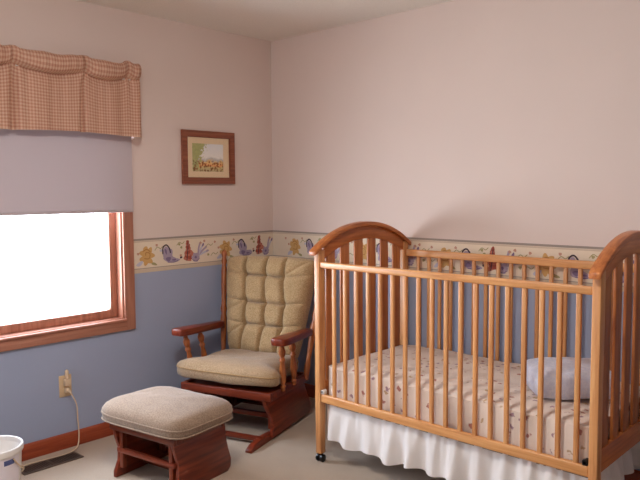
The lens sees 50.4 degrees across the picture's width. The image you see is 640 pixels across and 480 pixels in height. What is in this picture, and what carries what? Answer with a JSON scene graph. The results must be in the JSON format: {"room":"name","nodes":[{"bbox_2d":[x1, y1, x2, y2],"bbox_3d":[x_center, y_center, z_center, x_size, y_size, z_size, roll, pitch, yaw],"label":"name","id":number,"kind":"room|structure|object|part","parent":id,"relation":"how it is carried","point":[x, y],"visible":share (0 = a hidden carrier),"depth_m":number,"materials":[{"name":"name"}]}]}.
{"room":"bedroom","nodes":[
{"label":"bedroom","id":0,"kind":"room"},
{"bbox_2d":[0,0,272,443],"bbox_3d":[-2.022,-0.028,3.145,0.150,2.452,4.789,4,6,43],"label":"wall","id":1,"kind":"structure","parent":0,"point":[193,77],"depth_m":4.14,"materials":[{"name":"paint"}]},
{"bbox_2d":[59,374,71,397],"bbox_3d":[-1.403,0.803,3.750,0.008,0.120,0.072,4,6,43],"label":"wall outlet","id":2,"kind":"object","parent":1,"relation":"attached to","point":[62,393],"visible":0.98,"depth_m":3.74,"materials":[{"name":"beige plastic"}]},
{"bbox_2d":[63,370,70,385],"bbox_3d":[-1.388,0.755,3.736,0.027,0.089,0.036,4,6,43],"label":"plug adapter","id":3,"kind":"object","parent":2,"relation":"attached to","point":[66,381],"visible":1,"depth_m":3.73,"materials":[{"name":"beige plastic"}]},
{"bbox_2d":[21,387,79,471],"bbox_3d":[-1.442,0.993,3.592,0.082,0.344,0.406,2,5,28],"label":"power cord","id":4,"kind":"object","parent":3,"relation":"attached to","point":[66,389],"visible":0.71,"depth_m":3.73,"materials":[{"name":"beige plastic"}]},
{"bbox_2d":[0,129,133,215],"bbox_3d":[-1.688,-0.456,3.309,0.031,0.687,1.744,4,6,43],"label":"roller shade","id":5,"kind":"object","parent":1,"relation":"attached to","point":[43,172],"visible":0.68,"depth_m":3.65,"materials":[{"name":"fabric"}]},
{"bbox_2d":[0,212,135,351],"bbox_3d":[-1.724,-0.117,3.391,0.113,1.390,1.743,4,6,43],"label":"window","id":6,"kind":"structure","parent":1,"relation":"in","point":[120,315],"depth_m":3.96,"materials":[{"name":"brown wood"}]},
{"bbox_3d":[-1.689,0.543,3.410,0.028,0.071,1.633,4,6,43],"label":"sill","id":7,"kind":"part","parent":6,"relation":"part of","materials":[{"name":"brown wood"}]},
{"bbox_3d":[-1.697,-0.115,3.366,0.018,1.390,1.743,4,6,43],"label":"casing","id":8,"kind":"part","parent":6,"relation":"part of","materials":[{"name":"brown wood"}]},
{"bbox_2d":[22,422,113,461],"bbox_3d":[-1.955,1.157,3.176,0.013,0.084,4.789,4,6,43],"label":"baseboard","id":9,"kind":"structure","parent":1,"relation":"attached to","point":[49,445],"depth_m":3.75,"materials":[{"name":"brown wood"}]},
{"bbox_2d":[134,230,272,273],"bbox_3d":[-0.719,0.065,4.441,0.001,0.205,1.129,4,6,43],"label":"trim","id":10,"kind":"structure","parent":1,"relation":"attached to","point":[177,252],"depth_m":4.36,"materials":[{"name":"beige paper"}]},
{"bbox_2d":[181,129,234,183],"bbox_3d":[-0.716,-0.531,4.391,0.019,0.338,0.418,4,6,43],"label":"framed picture","id":11,"kind":"object","parent":1,"relation":"attached to","point":[207,157],"visible":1,"depth_m":4.38,"materials":[{"name":"brown wood"}]},
{"bbox_2d":[192,143,222,171],"bbox_3d":[-0.722,-0.530,4.390,0.003,0.177,0.246,4,6,43],"label":"print","id":12,"kind":"object","parent":11,"relation":"attached to","point":[206,157],"depth_m":4.39},
{"bbox_3d":[-1.727,-0.855,3.220,0.106,0.060,1.918,4,6,43],"label":"curtain rod","id":13,"kind":"object","parent":1,"relation":"attached to","visible":0},
{"bbox_2d":[0,45,141,136],"bbox_3d":[-1.679,-0.742,3.172,0.102,0.422,1.960,4,6,43],"label":"valance","id":14,"kind":"object","parent":13,"relation":"hanging from","point":[46,90],"visible":1,"depth_m":3.56,"materials":[{"name":"fabric"}]},
{"bbox_2d":[21,397,445,479],"bbox_3d":[0.252,1.395,1.133,6.342,0.120,5.089,4,6,43],"label":"floor","id":15,"kind":"structure","parent":0,"point":[291,454],"depth_m":3.56,"materials":[{"name":"beige carpet"}]},
{"bbox_2d":[0,435,24,479],"bbox_3d":[-1.512,1.072,3.151,0.266,0.252,0.266,4,6,43],"label":"pail","id":16,"kind":"object","parent":15,"relation":"on","point":[11,447],"visible":1,"depth_m":3.12,"materials":[{"name":"white plastic"}]},
{"bbox_2d":[0,453,18,479],"bbox_3d":[-1.466,1.071,3.070,0.210,0.165,0.062,-3,5,-29],"label":"print","id":17,"kind":"object","parent":16,"relation":"attached to","point":[9,464],"depth_m":3.09},
{"bbox_2d":[21,451,83,475],"bbox_3d":[-1.409,1.165,3.557,0.105,0.006,0.320,4,6,43],"label":"floor vent","id":18,"kind":"object","parent":15,"relation":"in","point":[35,467],"visible":0.85,"depth_m":3.56,"materials":[{"name":"brown metal"}]},
{"bbox_2d":[101,386,232,479],"bbox_3d":[-0.755,0.969,3.389,0.589,0.413,0.444,2,5,34],"label":"ottoman","id":19,"kind":"object","parent":15,"relation":"on","point":[148,425],"visible":1,"depth_m":3.27,"materials":[{"name":"beige fabric"}]},
{"bbox_3d":[-0.975,1.029,3.374,0.024,0.198,0.028,2,5,34],"label":"swing arm","id":20,"kind":"part","parent":19,"relation":"part of","materials":[{"name":"brown wood"}]},
{"bbox_3d":[-0.910,1.044,3.531,0.022,0.245,0.391,2,5,34],"label":"panel","id":21,"kind":"part","parent":19,"relation":"part of","materials":[{"name":"brown wood"}]},
{"bbox_3d":[-0.836,1.044,3.273,0.400,0.024,0.022,2,5,34],"label":"cross rail","id":22,"kind":"part","parent":19,"relation":"part of","materials":[{"name":"brown wood"}]},
{"bbox_3d":[-0.745,1.139,3.415,0.400,0.030,0.022,2,5,34],"label":"cross rail","id":23,"kind":"part","parent":19,"relation":"part of","materials":[{"name":"brown wood"}]},
{"bbox_3d":[-0.832,1.012,3.585,0.024,0.198,0.028,2,5,34],"label":"swing arm","id":24,"kind":"part","parent":19,"relation":"part of","materials":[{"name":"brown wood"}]},
{"bbox_3d":[-0.757,0.910,3.381,0.450,0.042,0.350,2,5,34],"label":"frame","id":25,"kind":"part","parent":19,"relation":"part of","materials":[{"name":"brown wood"}]},
{"bbox_2d":[102,386,231,437],"bbox_3d":[-0.758,0.837,3.376,0.580,0.148,0.426,2,5,34],"label":"cushion","id":26,"kind":"object","parent":19,"relation":"on","point":[157,411],"depth_m":3.24,"materials":[{"name":"beige fabric"}]},
{"bbox_3d":[-0.758,0.846,3.377,0.589,0.011,0.435,2,5,34],"label":"welt cord","id":27,"kind":"part","parent":19,"relation":"part of","materials":[{"name":"beige fabric"}]},
{"bbox_3d":[-0.758,0.877,3.379,0.589,0.011,0.435,2,5,34],"label":"welt cord","id":28,"kind":"part","parent":19,"relation":"part of","materials":[{"name":"beige fabric"}]},
{"bbox_3d":[-0.690,1.041,3.183,0.024,0.198,0.028,2,5,34],"label":"swing arm","id":29,"kind":"part","parent":19,"relation":"part of","materials":[{"name":"brown wood"}]},
{"bbox_3d":[-0.570,1.058,3.303,0.022,0.245,0.391,2,5,34],"label":"panel","id":30,"kind":"part","parent":19,"relation":"part of","materials":[{"name":"brown wood"}]},
{"bbox_2d":[172,249,314,453],"bbox_3d":[-0.440,0.607,4.069,0.766,1.031,0.741,2,5,25],"label":"glider chair","id":31,"kind":"object","parent":15,"relation":"on","point":[269,298],"visible":0.98,"depth_m":4.14,"materials":[{"name":"beige fabric"}]},
{"bbox_3d":[-0.745,0.542,4.195,0.100,0.070,0.450,2,5,25],"label":"armrest","id":32,"kind":"part","parent":31,"relation":"part of","materials":[{"name":"brown wood"}]},
{"bbox_3d":[-0.642,0.967,4.245,0.024,0.250,0.586,2,5,25],"label":"panel","id":33,"kind":"part","parent":31,"relation":"part of","materials":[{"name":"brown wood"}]},
{"bbox_3d":[-0.628,0.448,4.438,0.042,0.764,0.190,0,4,-1],"label":"post","id":34,"kind":"part","parent":31,"relation":"part of","materials":[{"name":"brown wood"}]},
{"bbox_3d":[-0.561,0.952,4.345,0.020,0.205,0.032,2,5,25],"label":"swing arm","id":35,"kind":"part","parent":31,"relation":"part of","materials":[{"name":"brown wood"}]},
{"bbox_3d":[-0.457,0.930,4.051,0.480,0.026,0.028,2,5,25],"label":"cross rail","id":36,"kind":"part","parent":31,"relation":"part of","materials":[{"name":"brown wood"}]},
{"bbox_2d":[177,348,297,386],"bbox_3d":[-0.456,0.752,4.076,0.684,0.139,0.504,2,5,25],"label":"seat cushion","id":37,"kind":"object","parent":31,"relation":"on","point":[231,367],"depth_m":3.93,"materials":[{"name":"beige fabric"}]},
{"bbox_3d":[-0.456,0.744,4.075,0.692,0.026,0.512,2,5,25],"label":"welt cord","id":38,"kind":"part","parent":31,"relation":"part of","materials":[{"name":"beige fabric"}]},
{"bbox_3d":[-0.536,1.105,3.891,0.480,0.026,0.028,2,5,25],"label":"cross rail","id":39,"kind":"part","parent":31,"relation":"part of","materials":[{"name":"brown wood"}]},
{"bbox_3d":[-0.440,0.845,4.082,0.600,0.045,0.491,2,5,25],"label":"seat frame","id":40,"kind":"part","parent":31,"relation":"part of","materials":[{"name":"brown wood"}]},
{"bbox_3d":[-0.321,1.037,4.350,0.480,0.050,0.028,2,5,25],"label":"cross rail","id":41,"kind":"part","parent":31,"relation":"part of","materials":[{"name":"brown wood"}]},
{"bbox_3d":[-0.473,1.008,4.021,0.480,0.028,0.028,2,5,25],"label":"cross rail","id":42,"kind":"part","parent":31,"relation":"part of","materials":[{"name":"brown wood"}]},
{"bbox_2d":[227,255,313,357],"bbox_3d":[-0.341,0.413,4.279,0.632,0.615,0.223,2,5,25],"label":"cushion","id":43,"kind":"object","parent":31,"relation":"on","point":[268,297],"depth_m":4.22,"materials":[{"name":"beige fabric"}]},
{"bbox_3d":[-0.192,0.979,4.036,0.024,0.250,0.586,2,5,25],"label":"panel","id":44,"kind":"part","parent":31,"relation":"part of","materials":[{"name":"brown wood"}]},
{"bbox_3d":[-0.144,0.558,3.915,0.100,0.070,0.450,2,5,25],"label":"armrest","id":45,"kind":"part","parent":31,"relation":"part of","materials":[{"name":"brown wood"}]},
{"bbox_3d":[-0.030,0.464,4.160,0.190,0.764,0.042,-4,5,-39],"label":"post","id":46,"kind":"part","parent":31,"relation":"part of","materials":[{"name":"brown wood"}]},
{"bbox_2d":[309,221,639,479],"bbox_3d":[0.762,0.550,3.292,1.468,1.243,0.828,4,6,43],"label":"crib","id":47,"kind":"object","parent":15,"relation":"on","point":[606,272],"visible":0.91,"depth_m":2.94,"materials":[{"name":"brown wood"}]},
{"bbox_3d":[0.001,0.580,3.522,0.033,1.065,0.046,4,6,43],"label":"post","id":48,"kind":"part","parent":47,"relation":"part of","materials":[{"name":"brown wood"}]},
{"bbox_3d":[0.251,0.758,3.803,0.025,0.090,0.686,4,6,43],"label":"foot rail","id":49,"kind":"part","parent":47,"relation":"part of","materials":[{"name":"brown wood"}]},
{"bbox_3d":[0.246,-0.001,3.748,0.023,0.157,0.686,4,6,43],"label":"head rail","id":50,"kind":"part","parent":47,"relation":"part of","materials":[{"name":"brown wood"}]},
{"bbox_3d":[0.499,0.538,4.056,0.033,1.065,0.046,4,6,43],"label":"post","id":51,"kind":"part","parent":47,"relation":"part of","materials":[{"name":"brown wood"}]},
{"bbox_3d":[0.517,0.848,3.054,1.382,0.043,0.024,4,6,43],"label":"rail","id":52,"kind":"part","parent":47,"relation":"part of","materials":[{"name":"brown wood"}]},
{"bbox_3d":[0.513,0.158,3.003,1.382,0.032,0.024,4,6,43],"label":"rail","id":53,"kind":"part","parent":47,"relation":"part of","materials":[{"name":"brown wood"}]},
{"bbox_3d":[0.770,0.861,3.327,1.380,0.010,0.690,4,6,43],"label":"spring frame","id":54,"kind":"part","parent":47,"relation":"part of","materials":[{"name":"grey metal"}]},
{"bbox_2d":[327,404,639,479],"bbox_3d":[0.767,0.958,3.334,1.450,0.217,0.793,4,6,43],"label":"bed skirt","id":55,"kind":"object","parent":47,"relation":"hanging from","point":[394,444],"visible":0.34,"depth_m":3.09,"materials":[{"name":"white fabric"}]},
{"bbox_2d":[329,345,639,462],"bbox_3d":[0.767,0.734,3.318,1.372,0.197,0.704,4,6,43],"label":"mattress","id":56,"kind":"object","parent":47,"relation":"in","point":[567,406],"visible":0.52,"depth_m":3.06,"materials":[{"name":"fabric"}]},
{"bbox_2d":[526,357,610,399],"bbox_3d":[1.089,0.597,2.975,0.348,0.136,0.300,0,5,3],"label":"pillow","id":57,"kind":"object","parent":56,"relation":"on","point":[568,363],"visible":0.59,"depth_m":2.86,"materials":[{"name":"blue fabric"}]},
{"bbox_3d":[1.018,0.104,3.544,1.382,0.040,0.024,4,6,43],"label":"rail","id":58,"kind":"part","parent":47,"relation":"part of","materials":[{"name":"brown wood"}]},
{"bbox_3d":[1.038,0.644,2.558,0.033,1.065,0.046,4,6,43],"label":"post","id":59,"kind":"part","parent":47,"relation":"part of","materials":[{"name":"brown wood"}]},
{"bbox_3d":[1.288,0.822,2.840,0.025,0.090,0.686,4,6,43],"label":"foot rail","id":60,"kind":"part","parent":47,"relation":"part of","materials":[{"name":"brown wood"}]},
{"bbox_3d":[1.283,0.062,2.784,0.023,0.157,0.686,4,6,43],"label":"head rail","id":61,"kind":"part","parent":47,"relation":"part of","materials":[{"name":"brown wood"}]},
{"bbox_2d":[76,0,453,40],"bbox_3d":[0.235,-1.170,0.946,6.342,0.120,5.089,4,6,43],"label":"ceiling","id":62,"kind":"structure","parent":0,"point":[268,20],"depth_m":3.96,"materials":[{"name":"paint"}]},
{"bbox_2d":[271,0,639,470],"bbox_3d":[1.926,-0.031,2.841,6.342,2.452,0.150,4,6,43],"label":"wall","id":63,"kind":"structure","parent":0,"point":[514,121],"depth_m":3.74,"materials":[{"name":"paint"}]},
{"bbox_2d":[273,230,633,291],"bbox_3d":[1.875,0.169,2.798,6.040,0.205,0.003,4,6,43],"label":"trim","id":64,"kind":"structure","parent":63,"relation":"attached to","point":[298,244],"depth_m":3.76,"materials":[{"name":"beige paper"}]},
{"bbox_2d":[304,383,639,479],"bbox_3d":[1.883,1.155,2.864,6.029,0.084,0.013,4,6,43],"label":"baseboard","id":65,"kind":"structure","parent":63,"relation":"attached to","point":[310,389],"depth_m":3.25,"materials":[{"name":"brown wood"}]}
]}

